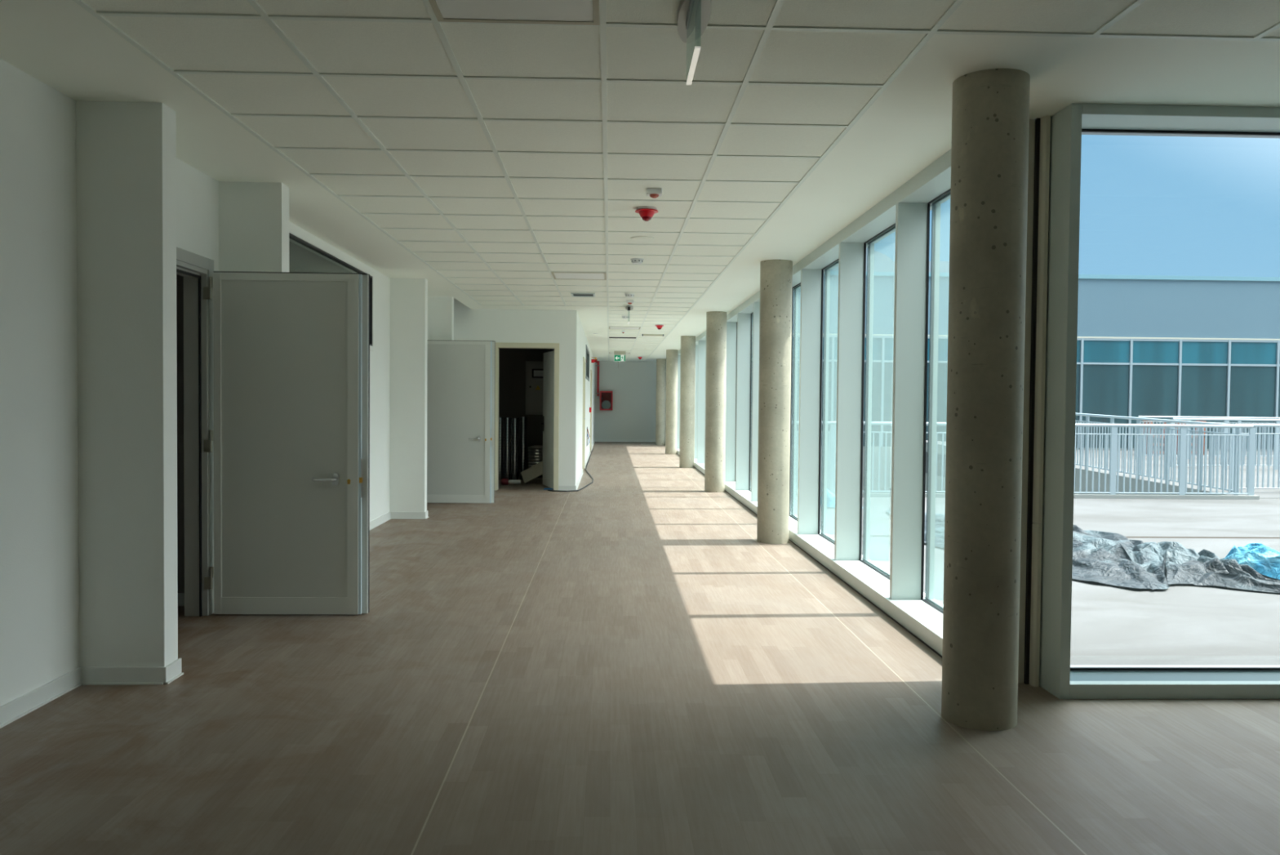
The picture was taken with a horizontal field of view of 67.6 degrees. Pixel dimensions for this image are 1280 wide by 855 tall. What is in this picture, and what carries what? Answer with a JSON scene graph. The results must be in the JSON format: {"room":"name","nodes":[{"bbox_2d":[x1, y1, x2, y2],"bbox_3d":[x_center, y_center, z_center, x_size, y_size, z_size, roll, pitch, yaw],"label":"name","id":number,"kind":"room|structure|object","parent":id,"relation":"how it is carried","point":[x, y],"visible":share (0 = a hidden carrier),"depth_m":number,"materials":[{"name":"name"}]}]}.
{"room":"building corridor","nodes":[
{"label":"building corridor","id":0,"kind":"room"},
{"bbox_2d":[0,58,453,706],"bbox_3d":[-2.442,-0.162,3.571,0.515,2.760,21.300,0,2,-2],"label":"wall","id":1,"kind":"structure","parent":0,"point":[97,201],"depth_m":4.42,"materials":[{"name":"white paint"}]},
{"bbox_2d":[176,247,369,616],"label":"door","id":2,"kind":"structure","parent":1,"relation":"in","point":[277,364],"depth_m":5.87,"materials":[{"name":"grey wood"}]},
{"bbox_2d":[0,440,594,728],"bbox_3d":[-1.878,0.948,12.476,1.982,0.078,39.000,0,2,-2],"label":"baseboard","id":3,"kind":"structure","parent":1,"relation":"attached to","point":[14,709],"depth_m":4.45,"materials":[{"name":"white"}]},
{"bbox_2d":[288,226,373,351],"bbox_3d":[-2.736,-1.155,8.169,0.056,0.815,3.540,0,2,-2],"label":"window","id":4,"kind":"structure","parent":1,"relation":"in","point":[292,230],"depth_m":8.72,"materials":[{"name":"black metal"}]},
{"bbox_2d":[426,340,495,502],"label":"door","id":5,"kind":"structure","parent":1,"relation":"in","point":[460,374],"depth_m":12.37,"materials":[{"name":"grey wood"}]},
{"bbox_2d":[176,240,351,592],"bbox_3d":[-4.154,-0.293,7.917,2.600,2.760,11.100,0,2,-2],"label":"wall","id":6,"kind":"structure","parent":0,"point":[301,260],"depth_m":6.14,"materials":[{"name":"white paint"}]},
{"bbox_2d":[177,592,184,605],"bbox_3d":[-4.058,1.097,6.114,2.500,0.078,0.022,0,2,-2],"label":"baseboard","id":7,"kind":"structure","parent":6,"relation":"attached to","point":[180,595],"depth_m":6.15,"materials":[{"name":"white"}]},
{"bbox_2d":[453,297,577,485],"bbox_3d":[-2.004,-0.713,14.305,2.100,3.300,0.150,0,2,-2],"label":"wall","id":8,"kind":"structure","parent":0,"point":[507,326],"depth_m":14.23,"materials":[{"name":"white paint"}]},
{"bbox_2d":[498,347,554,475],"bbox_3d":[-2.136,-0.482,15.718,1.970,2.760,2.670,0,2,-2],"label":"wall","id":9,"kind":"structure","parent":0,"point":[512,362],"depth_m":16.93,"materials":[{"name":"grey paint"}]},
{"bbox_2d":[494,342,559,490],"bbox_3d":[-1.716,-0.172,14.742,0.983,2.200,1.008,0,2,-2],"label":"door frame","id":10,"kind":"structure","parent":9,"relation":"in","point":[550,423],"depth_m":14.35,"materials":[{"name":"beige"}]},
{"bbox_2d":[525,360,543,414],"bbox_3d":[-1.650,-0.692,16.840,0.710,0.930,0.204,0,2,-2],"label":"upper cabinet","id":11,"kind":"object","parent":9,"relation":"attached to","point":[534,370],"visible":0.55,"depth_m":16.75,"materials":[{"name":"grey metal"}]},
{"bbox_2d":[575,312,595,484],"bbox_3d":[-1.314,-0.673,23.185,0.150,2.760,17.550,0,2,-2],"label":"wall","id":12,"kind":"structure","parent":0,"point":[582,340],"depth_m":17.29,"materials":[{"name":"white paint"}]},
{"bbox_2d":[582,356,585,471],"bbox_3d":[-1.144,-0.250,18.423,0.170,2.170,1.140,0,2,-2],"label":"door","id":13,"kind":"structure","parent":12,"relation":"in","point":[584,358],"depth_m":18.88,"materials":[{"name":"beige"}]},
{"bbox_2d":[585,344,589,381],"bbox_3d":[-1.250,-1.415,21.416,0.172,0.700,3.050,0,2,-2],"label":"window","id":14,"kind":"structure","parent":12,"relation":"in","point":[587,376],"depth_m":22.21,"materials":[{"name":"grey glass"}]},
{"bbox_2d":[586,426,590,445],"bbox_3d":[-1.158,0.203,21.512,0.068,0.420,0.450,0,2,-2],"label":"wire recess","id":15,"kind":"object","parent":12,"relation":"attached to","point":[588,437],"visible":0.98,"depth_m":21.54,"materials":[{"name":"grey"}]},
{"bbox_2d":[590,368,591,452],"bbox_3d":[-1.367,-0.437,25.417,0.170,2.170,1.140,0,2,-2],"label":"door","id":16,"kind":"structure","parent":12,"relation":"in","point":[590,369],"depth_m":24.92,"materials":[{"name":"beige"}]},
{"bbox_2d":[591,356,597,363],"bbox_3d":[-1.230,-1.819,25.855,0.170,0.169,0.360,0,2,-2],"label":"warning siren","id":17,"kind":"object","parent":12,"relation":"attached to","point":[595,359],"visible":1,"depth_m":25.70,"materials":[{"name":"red plastic"}]},
{"bbox_2d":[594,360,656,439],"bbox_3d":[-0.271,-0.899,32.070,2.800,2.760,0.150,0,2,-2],"label":"wall","id":18,"kind":"structure","parent":0,"point":[633,415],"depth_m":31.99,"materials":[{"name":"white paint"}]},
{"bbox_2d":[595,360,599,399],"bbox_3d":[-1.416,-1.575,31.868,0.127,1.283,0.140,0,2,-2],"label":"pipe","id":19,"kind":"object","parent":18,"relation":"attached to","point":[597,365],"visible":0.99,"depth_m":31.81,"materials":[{"name":"red metal"}]},
{"bbox_2d":[600,391,613,410],"bbox_3d":[-1.125,-0.891,31.853,0.430,0.640,0.210,0,2,-2],"label":"cabinet","id":20,"kind":"object","parent":18,"relation":"attached to","point":[606,397],"visible":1,"depth_m":31.81,"materials":[{"name":"red metal"}]},
{"bbox_2d":[594,439,655,441],"bbox_3d":[-0.281,0.444,32.020,2.500,0.078,0.022,0,2,-2],"label":"baseboard","id":21,"kind":"structure","parent":18,"relation":"attached to","point":[595,440],"depth_m":32.01,"materials":[{"name":"white"}]},
{"bbox_2d":[0,441,1279,854],"bbox_3d":[-0.439,1.071,12.626,10.350,0.150,39.200,0,2,-2],"label":"floor","id":22,"kind":"structure","parent":0,"point":[619,664],"depth_m":3.91,"materials":[{"name":"brown wood"}]},
{"bbox_2d":[498,417,503,479],"bbox_3d":[-2.367,0.356,16.148,0.126,1.058,0.126,0,2,-2],"label":"spiral duct","id":23,"kind":"object","parent":22,"relation":"on","point":[500,419],"visible":0.59,"depth_m":16.10,"materials":[{"name":"silver metal"}]},
{"bbox_2d":[502,417,511,479],"bbox_3d":[-2.235,0.359,16.072,0.126,1.058,0.126,0,2,-2],"label":"spiral duct","id":24,"kind":"object","parent":22,"relation":"on","point":[507,420],"visible":1,"depth_m":16.02,"materials":[{"name":"silver metal"}]},
{"bbox_2d":[501,478,520,484],"bbox_3d":[-2.045,0.862,15.171,0.300,0.100,0.100,0,2,-2],"label":"paint roller","id":25,"kind":"object","parent":22,"relation":"on","point":[504,481],"visible":1,"depth_m":15.14,"materials":[{"name":"red"}]},
{"bbox_2d":[511,417,518,479],"bbox_3d":[-2.104,0.366,16.057,0.130,1.048,0.130,0,2,-2],"label":"spiral duct","id":26,"kind":"object","parent":22,"relation":"on","point":[514,421],"visible":1,"depth_m":16.00,"materials":[{"name":"silver metal"}]},
{"bbox_2d":[519,416,527,479],"bbox_3d":[-1.979,0.353,16.210,0.122,1.068,0.122,0,2,-2],"label":"spiral duct","id":27,"kind":"object","parent":22,"relation":"on","point":[523,422],"visible":0.89,"depth_m":16.16,"materials":[{"name":"silver metal"}]},
{"bbox_2d":[520,460,542,483],"bbox_3d":[-1.696,0.713,15.369,0.481,0.381,0.085,1,2,12],"label":"cardboard sheet","id":28,"kind":"object","parent":22,"relation":"on","point":[535,471],"visible":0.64,"depth_m":15.36,"materials":[{"name":"beige"}]},
{"bbox_2d":[528,477,542,483],"bbox_3d":[-1.692,0.868,15.703,0.300,0.070,0.200,0,2,-30],"label":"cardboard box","id":29,"kind":"object","parent":22,"relation":"on","point":[535,480],"visible":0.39,"depth_m":15.60,"materials":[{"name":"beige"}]},
{"bbox_2d":[547,448,593,491],"bbox_3d":[-1.249,0.767,20.554,0.646,0.020,12.890,0,2,-2],"label":"power cable","id":30,"kind":"object","parent":22,"relation":"on","point":[593,448],"visible":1,"depth_m":14.62,"materials":[{"name":"grey rubber"}]},
{"bbox_2d":[655,358,666,444],"bbox_3d":[0.656,-0.801,29.975,0.305,2.692,0.305,2,2,43],"label":"concrete column","id":31,"kind":"structure","parent":22,"relation":"on","point":[660,362],"depth_m":29.85,"materials":[{"name":"grey concrete"}]},
{"bbox_2d":[665,349,678,453],"bbox_3d":[0.818,-0.660,24.730,0.305,2.692,0.305,1,2,16],"label":"concrete column","id":32,"kind":"structure","parent":22,"relation":"on","point":[672,355],"depth_m":24.60,"materials":[{"name":"grey concrete"}]},
{"bbox_2d":[676,355,680,448],"bbox_3d":[1.087,-0.699,26.269,0.314,2.692,1.540,0,2,-2],"label":"window","id":33,"kind":"structure","parent":22,"relation":"on","point":[679,356],"depth_m":25.51,"materials":[{"name":"white"}]},
{"bbox_2d":[676,349,680,454],"bbox_3d":[1.135,-0.658,24.770,0.314,2.692,1.540,0,2,-2],"label":"window","id":34,"kind":"structure","parent":22,"relation":"on","point":[679,351],"depth_m":24.78,"materials":[{"name":"white"}]},
{"bbox_2d":[679,335,695,467],"bbox_3d":[0.975,-0.523,19.634,0.305,2.692,0.305,0,2,-11],"label":"concrete column","id":35,"kind":"structure","parent":22,"relation":"on","point":[687,371],"depth_m":19.51,"materials":[{"name":"grey concrete"}]},
{"bbox_2d":[694,344,697,458],"bbox_3d":[1.230,-0.578,21.773,0.314,2.692,1.540,0,2,-2],"label":"window","id":36,"kind":"structure","parent":22,"relation":"on","point":[696,345],"depth_m":21.02,"materials":[{"name":"white"}]},
{"bbox_2d":[693,336,705,467],"bbox_3d":[1.278,-0.538,20.274,0.314,2.692,1.540,0,2,-2],"label":"window","id":37,"kind":"structure","parent":22,"relation":"on","point":[701,344],"depth_m":19.52,"materials":[{"name":"white"}]},
{"bbox_2d":[695,330,706,473],"bbox_3d":[1.326,-0.497,18.775,0.314,2.692,1.540,0,2,-2],"label":"window","id":38,"kind":"structure","parent":22,"relation":"on","point":[699,466],"depth_m":18.23,"materials":[{"name":"white"}]},
{"bbox_2d":[704,311,726,492],"bbox_3d":[1.138,-0.382,14.378,0.305,2.692,0.305,-1,2,-38],"label":"concrete column","id":39,"kind":"structure","parent":22,"relation":"on","point":[716,321],"depth_m":14.25,"materials":[{"name":"grey concrete"}]},
{"bbox_2d":[724,321,737,481],"bbox_3d":[1.421,-0.417,15.778,0.314,2.692,1.540,0,2,-2],"label":"window","id":40,"kind":"structure","parent":22,"relation":"on","point":[731,327],"depth_m":15.03,"materials":[{"name":"white"}]},
{"bbox_2d":[724,306,752,496],"bbox_3d":[1.469,-0.377,14.279,0.314,2.692,1.540,0,2,-2],"label":"window","id":41,"kind":"structure","parent":22,"relation":"on","point":[743,331],"depth_m":13.53,"materials":[{"name":"white"}]},
{"bbox_2d":[733,294,759,508],"bbox_3d":[1.517,-0.336,12.780,0.314,2.692,1.540,0,2,-2],"label":"window","id":42,"kind":"structure","parent":22,"relation":"on","point":[749,306],"depth_m":12.05,"materials":[{"name":"white"}]},
{"bbox_2d":[748,288,799,515],"bbox_3d":[1.565,-0.296,11.282,0.314,2.692,1.540,0,2,-2],"label":"window","id":43,"kind":"structure","parent":22,"relation":"on","point":[753,504],"depth_m":10.62,"materials":[{"name":"white"}]},
{"bbox_2d":[756,259,792,543],"bbox_3d":[1.297,-0.244,9.213,0.305,2.692,0.305,1,2,25],"label":"concrete column","id":44,"kind":"structure","parent":22,"relation":"on","point":[775,275],"depth_m":9.09,"materials":[{"name":"grey concrete"}]},
{"bbox_2d":[788,259,831,544],"bbox_3d":[1.612,-0.256,9.783,0.314,2.692,1.540,0,2,-2],"label":"window","id":45,"kind":"structure","parent":22,"relation":"on","point":[809,281],"depth_m":9.04,"materials":[{"name":"white"}]},
{"bbox_2d":[795,231,875,572],"bbox_3d":[1.660,-0.216,8.284,0.314,2.692,1.540,0,2,-2],"label":"window","id":46,"kind":"structure","parent":22,"relation":"on","point":[823,547],"depth_m":7.55,"materials":[{"name":"white"}]},
{"bbox_2d":[831,187,942,614],"bbox_3d":[1.708,-0.175,6.785,0.314,2.692,1.540,0,2,-2],"label":"window","id":47,"kind":"structure","parent":22,"relation":"on","point":[877,584],"depth_m":6.05,"materials":[{"name":"white"}]},
{"bbox_2d":[886,115,1050,686],"bbox_3d":[1.766,-0.135,5.280,0.334,2.692,1.555,0,2,-2],"label":"window","id":48,"kind":"structure","parent":22,"relation":"on","point":[922,618],"depth_m":4.58,"materials":[{"name":"beige"}]},
{"bbox_2d":[941,68,1030,730],"bbox_3d":[1.457,-0.105,4.042,0.305,2.692,0.305,0,2,-2],"label":"concrete column","id":49,"kind":"structure","parent":22,"relation":"on","point":[989,144],"depth_m":3.92,"materials":[{"name":"grey concrete"}]},
{"bbox_2d":[1039,102,1279,698],"bbox_3d":[3.388,-0.100,4.519,2.940,2.692,0.300,0,2,-2],"label":"window","id":50,"kind":"structure","parent":22,"relation":"on","point":[1064,680],"depth_m":4.38,"materials":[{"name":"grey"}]},
{"bbox_3d":[-1.724,0.834,16.081,0.340,0.118,0.338,0,2,-2],"label":"bucket base","id":51,"kind":"object","parent":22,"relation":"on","visible":0},
{"bbox_2d":[528,444,542,467],"bbox_3d":[-1.721,0.535,16.073,0.324,0.475,0.322,0,2,-2],"label":"roll","id":52,"kind":"object","parent":51,"relation":"on","point":[535,451],"visible":0.62,"depth_m":15.94,"materials":[{"name":"grey"}]},
{"bbox_2d":[0,0,1279,361],"bbox_3d":[0.813,-1.716,12.541,7.600,0.070,39.100,0,2,-2],"label":"ceiling","id":53,"kind":"structure","parent":0,"point":[480,162],"depth_m":4.34,"materials":[{"name":"paint"}]},
{"bbox_2d":[428,0,599,25],"bbox_3d":[-0.424,-1.444,3.138,0.576,0.010,0.576,0,2,-2],"label":"recessed light","id":54,"kind":"object","parent":53,"relation":"in","point":[582,12],"visible":1,"depth_m":3.33,"materials":[{"name":"beige plastic"}]},
{"bbox_2d":[551,271,606,279],"bbox_3d":[-0.653,-1.637,10.331,0.576,0.010,0.576,0,2,-2],"label":"recessed light","id":55,"kind":"object","parent":53,"relation":"in","point":[557,275],"visible":1,"depth_m":10.34,"materials":[{"name":"beige plastic"}]},
{"bbox_2d":[570,293,595,297],"bbox_3d":[-0.721,-1.683,12.142,0.300,0.009,0.340,0,2,-2],"label":"ceiling vent","id":56,"kind":"object","parent":53,"relation":"in","point":[593,295],"visible":1,"depth_m":12.13,"materials":[{"name":"white metal"}]},
{"bbox_2d":[613,351,625,365],"bbox_3d":[-0.543,-1.820,25.656,0.316,0.456,0.060,0,2,-2],"label":"exit sign","id":57,"kind":"object","parent":53,"relation":"hanging from","point":[619,356],"visible":1,"depth_m":25.64,"materials":[{"name":"green plastic"}]},
{"bbox_2d":[608,337,635,338],"bbox_3d":[-0.368,-1.899,20.242,0.570,0.008,0.280,0,2,-2],"label":"ceiling vent","id":58,"kind":"object","parent":53,"relation":"in","point":[609,337],"visible":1,"depth_m":20.16,"materials":[{"name":"black"}]},
{"bbox_2d":[608,326,640,329],"bbox_3d":[-0.283,-1.825,17.544,0.576,0.010,0.576,0,2,-2],"label":"recessed light","id":59,"kind":"object","parent":53,"relation":"in","point":[610,327],"visible":1,"depth_m":17.50,"materials":[{"name":"beige"}]},
{"bbox_2d":[609,326,639,328],"bbox_3d":[-0.283,-1.827,17.544,0.532,0.008,0.532,0,2,-2],"label":"diffuser","id":60,"kind":"object","parent":59,"relation":"attached to","point":[611,327],"depth_m":17.49,"materials":[{"name":"white metal"}]},
{"bbox_2d":[625,305,633,324],"bbox_3d":[-0.151,-1.606,13.675,0.110,0.242,0.547,0,2,-2],"label":"exit sign","id":61,"kind":"object","parent":53,"relation":"hanging from","point":[628,308],"visible":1,"depth_m":13.52,"materials":[{"name":"grey plastic"}]},
{"bbox_2d":[626,299,633,304],"bbox_3d":[-0.133,-1.675,12.812,0.100,0.056,0.090,0,2,-2],"label":"ceiling sensor","id":62,"kind":"object","parent":53,"relation":"attached to","point":[628,301],"visible":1,"depth_m":12.77,"materials":[{"name":"white plastic"}]},
{"bbox_2d":[625,293,635,297],"bbox_3d":[-0.128,-1.661,12.062,0.124,0.046,0.124,0,2,-2],"label":"smoke detector","id":63,"kind":"object","parent":53,"relation":"attached to","point":[628,295],"visible":1,"depth_m":12.02,"materials":[{"name":"white plastic"}]},
{"bbox_2d":[631,257,644,264],"bbox_3d":[-0.027,-1.581,9.115,0.124,0.046,0.124,0,2,-2],"label":"smoke detector","id":64,"kind":"object","parent":53,"relation":"attached to","point":[634,260],"visible":1,"depth_m":9.07,"materials":[{"name":"white plastic"}]},
{"bbox_2d":[631,235,653,241],"bbox_3d":[0.020,-1.566,7.946,0.196,0.014,0.196,0,2,-2],"label":"ceiling speaker","id":65,"kind":"object","parent":53,"relation":"attached to","point":[642,238],"visible":1,"depth_m":7.90,"materials":[{"name":"plastic"}]},
{"bbox_2d":[635,206,657,221],"bbox_3d":[0.047,-1.496,6.727,0.164,0.088,0.164,0,2,-2],"label":"beacon","id":66,"kind":"object","parent":53,"relation":"attached to","point":[646,213],"visible":1,"depth_m":6.68,"materials":[{"name":"red plastic"}]},
{"bbox_2d":[641,333,663,336],"bbox_3d":[0.258,-1.855,19.245,0.440,0.032,0.140,0,2,-2],"label":"recessed light","id":67,"kind":"object","parent":53,"relation":"in","point":[642,335],"visible":1,"depth_m":19.18,"materials":[{"name":"beige plastic"}]},
{"bbox_2d":[646,187,662,198],"bbox_3d":[0.093,-1.496,6.128,0.100,0.056,0.090,0,2,-2],"label":"ceiling sensor","id":68,"kind":"object","parent":53,"relation":"attached to","point":[653,193],"visible":1,"depth_m":6.08,"materials":[{"name":"white plastic"}]},
{"bbox_2d":[655,324,663,329],"bbox_3d":[0.342,-1.760,16.778,0.164,0.088,0.164,0,2,-2],"label":"beacon","id":69,"kind":"object","parent":53,"relation":"attached to","point":[659,326],"visible":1,"depth_m":16.73,"materials":[{"name":"red plastic"}]},
{"bbox_2d":[677,0,711,84],"bbox_3d":[0.188,-1.327,3.285,0.110,0.242,0.547,0,2,-2],"label":"exit sign","id":70,"kind":"object","parent":53,"relation":"hanging from","point":[693,15],"visible":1,"depth_m":3.22,"materials":[{"name":"grey plastic"}]},
{"label":"outside","id":71,"kind":"structure","parent":0,"visible":0},
{"bbox_3d":[5.016,3.908,21.643,7.320,0.200,15.280,0,2,-2],"label":"floor","id":72,"kind":"structure","parent":71,"visible":0},
{"bbox_2d":[750,271,1279,493],"bbox_3d":[20.209,-0.492,31.377,37.600,8.360,3.560,0,2,-2],"label":"office building","id":73,"kind":"structure","parent":72,"relation":"on","point":[1147,344],"depth_m":29.46,"materials":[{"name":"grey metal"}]},
{"bbox_2d":[924,440,1279,497],"bbox_3d":[10.540,2.206,21.738,4.500,3.300,14.950,0,2,-2],"label":"ramp","id":74,"kind":"object","parent":72,"relation":"on","point":[1263,493],"depth_m":17.68,"materials":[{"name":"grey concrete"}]},
{"bbox_2d":[1075,413,1240,494],"bbox_3d":[8.618,0.433,18.426,0.091,1.584,8.245,0,2,-5],"label":"railing","id":75,"kind":"object","parent":74,"relation":"on","point":[1140,429],"visible":0.29,"depth_m":16.24,"materials":[{"name":"grey metal"}]},
{"bbox_2d":[1230,423,1279,492],"bbox_3d":[10.692,0.500,15.117,2.951,1.104,0.048,0,2,-8],"label":"railing","id":76,"kind":"object","parent":74,"relation":"on","point":[1254,424],"visible":0.51,"depth_m":14.98,"materials":[{"name":"grey metal"}]},
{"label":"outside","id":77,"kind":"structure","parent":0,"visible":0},
{"bbox_2d":[790,449,1279,664],"bbox_3d":[22.986,1.440,17.285,42.920,0.695,57.000,0,2,-2],"label":"ground","id":78,"kind":"structure","parent":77,"point":[1178,624],"depth_m":6.78,"materials":[{"name":"grey concrete"}]},
{"bbox_2d":[820,488,835,507],"bbox_3d":[2.631,0.911,12.648,0.534,0.209,1.009,1,2,6],"label":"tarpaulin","id":79,"kind":"object","parent":78,"relation":"on","point":[830,496],"visible":0.18,"depth_m":12.38,"materials":[{"name":"plastic"}]},
{"bbox_2d":[830,248,949,272],"bbox_3d":[6.482,-2.638,35.666,10.000,7.370,5.000,0,2,-2],"label":"building","id":80,"kind":"structure","parent":78,"relation":"on","point":[882,263],"depth_m":33.15,"materials":[{"name":"grey metal"}]},
{"bbox_2d":[795,492,1259,499],"bbox_3d":[5.399,0.994,13.891,7.300,0.055,0.080,0,2,-2],"label":"strip","id":81,"kind":"object","parent":78,"relation":"on","point":[872,495],"visible":0.36,"depth_m":13.92,"materials":[{"name":"grey concrete"}]},
{"bbox_2d":[791,420,1255,495],"bbox_3d":[5.358,0.484,13.896,7.295,1.104,0.048,0,2,-2],"label":"railing","id":82,"kind":"object","parent":81,"relation":"on","point":[1184,437],"visible":0.48,"depth_m":13.95,"materials":[{"name":"white metal"}]},
{"bbox_2d":[886,508,1279,592],"bbox_3d":[3.759,1.024,9.251,2.168,0.190,5.682,0,2,-7],"label":"plastic sheet","id":83,"kind":"object","parent":78,"relation":"on","point":[1113,558],"visible":0.64,"depth_m":7.50,"materials":[{"name":"grey plastic"}]},
{"bbox_2d":[1142,420,1166,454],"bbox_3d":[14.450,0.284,26.691,0.640,0.950,0.400,0,2,-2],"label":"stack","id":84,"kind":"object","parent":78,"relation":"on","point":[1143,420],"visible":0.2,"depth_m":26.64,"materials":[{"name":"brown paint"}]},
{"bbox_2d":[1175,420,1206,454],"bbox_3d":[15.493,0.288,26.924,0.640,0.950,0.400,0,2,-2],"label":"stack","id":85,"kind":"object","parent":78,"relation":"on","point":[1196,420],"visible":0.09,"depth_m":26.80,"materials":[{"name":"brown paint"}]},
{"bbox_2d":[1135,415,1279,458],"bbox_3d":[16.210,0.283,24.845,7.111,1.124,0.048,0,2,-7],"label":"railing","id":86,"kind":"object","parent":78,"relation":"on","point":[1146,416],"visible":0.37,"depth_m":24.61,"materials":[{"name":"white metal"}]},
{"bbox_2d":[1169,417,1279,469],"bbox_3d":[13.838,0.369,20.768,5.121,1.124,0.048,0,2,-9],"label":"railing","id":87,"kind":"object","parent":78,"relation":"on","point":[1225,420],"visible":0.32,"depth_m":20.63,"materials":[{"name":"white metal"}]},
{"bbox_2d":[1222,542,1279,579],"bbox_3d":[5.535,1.081,7.331,2.070,0.211,1.063,2,2,41],"label":"tarpaulin","id":88,"kind":"object","parent":78,"relation":"on","point":[1265,560],"visible":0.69,"depth_m":7.76,"materials":[{"name":"plastic"}]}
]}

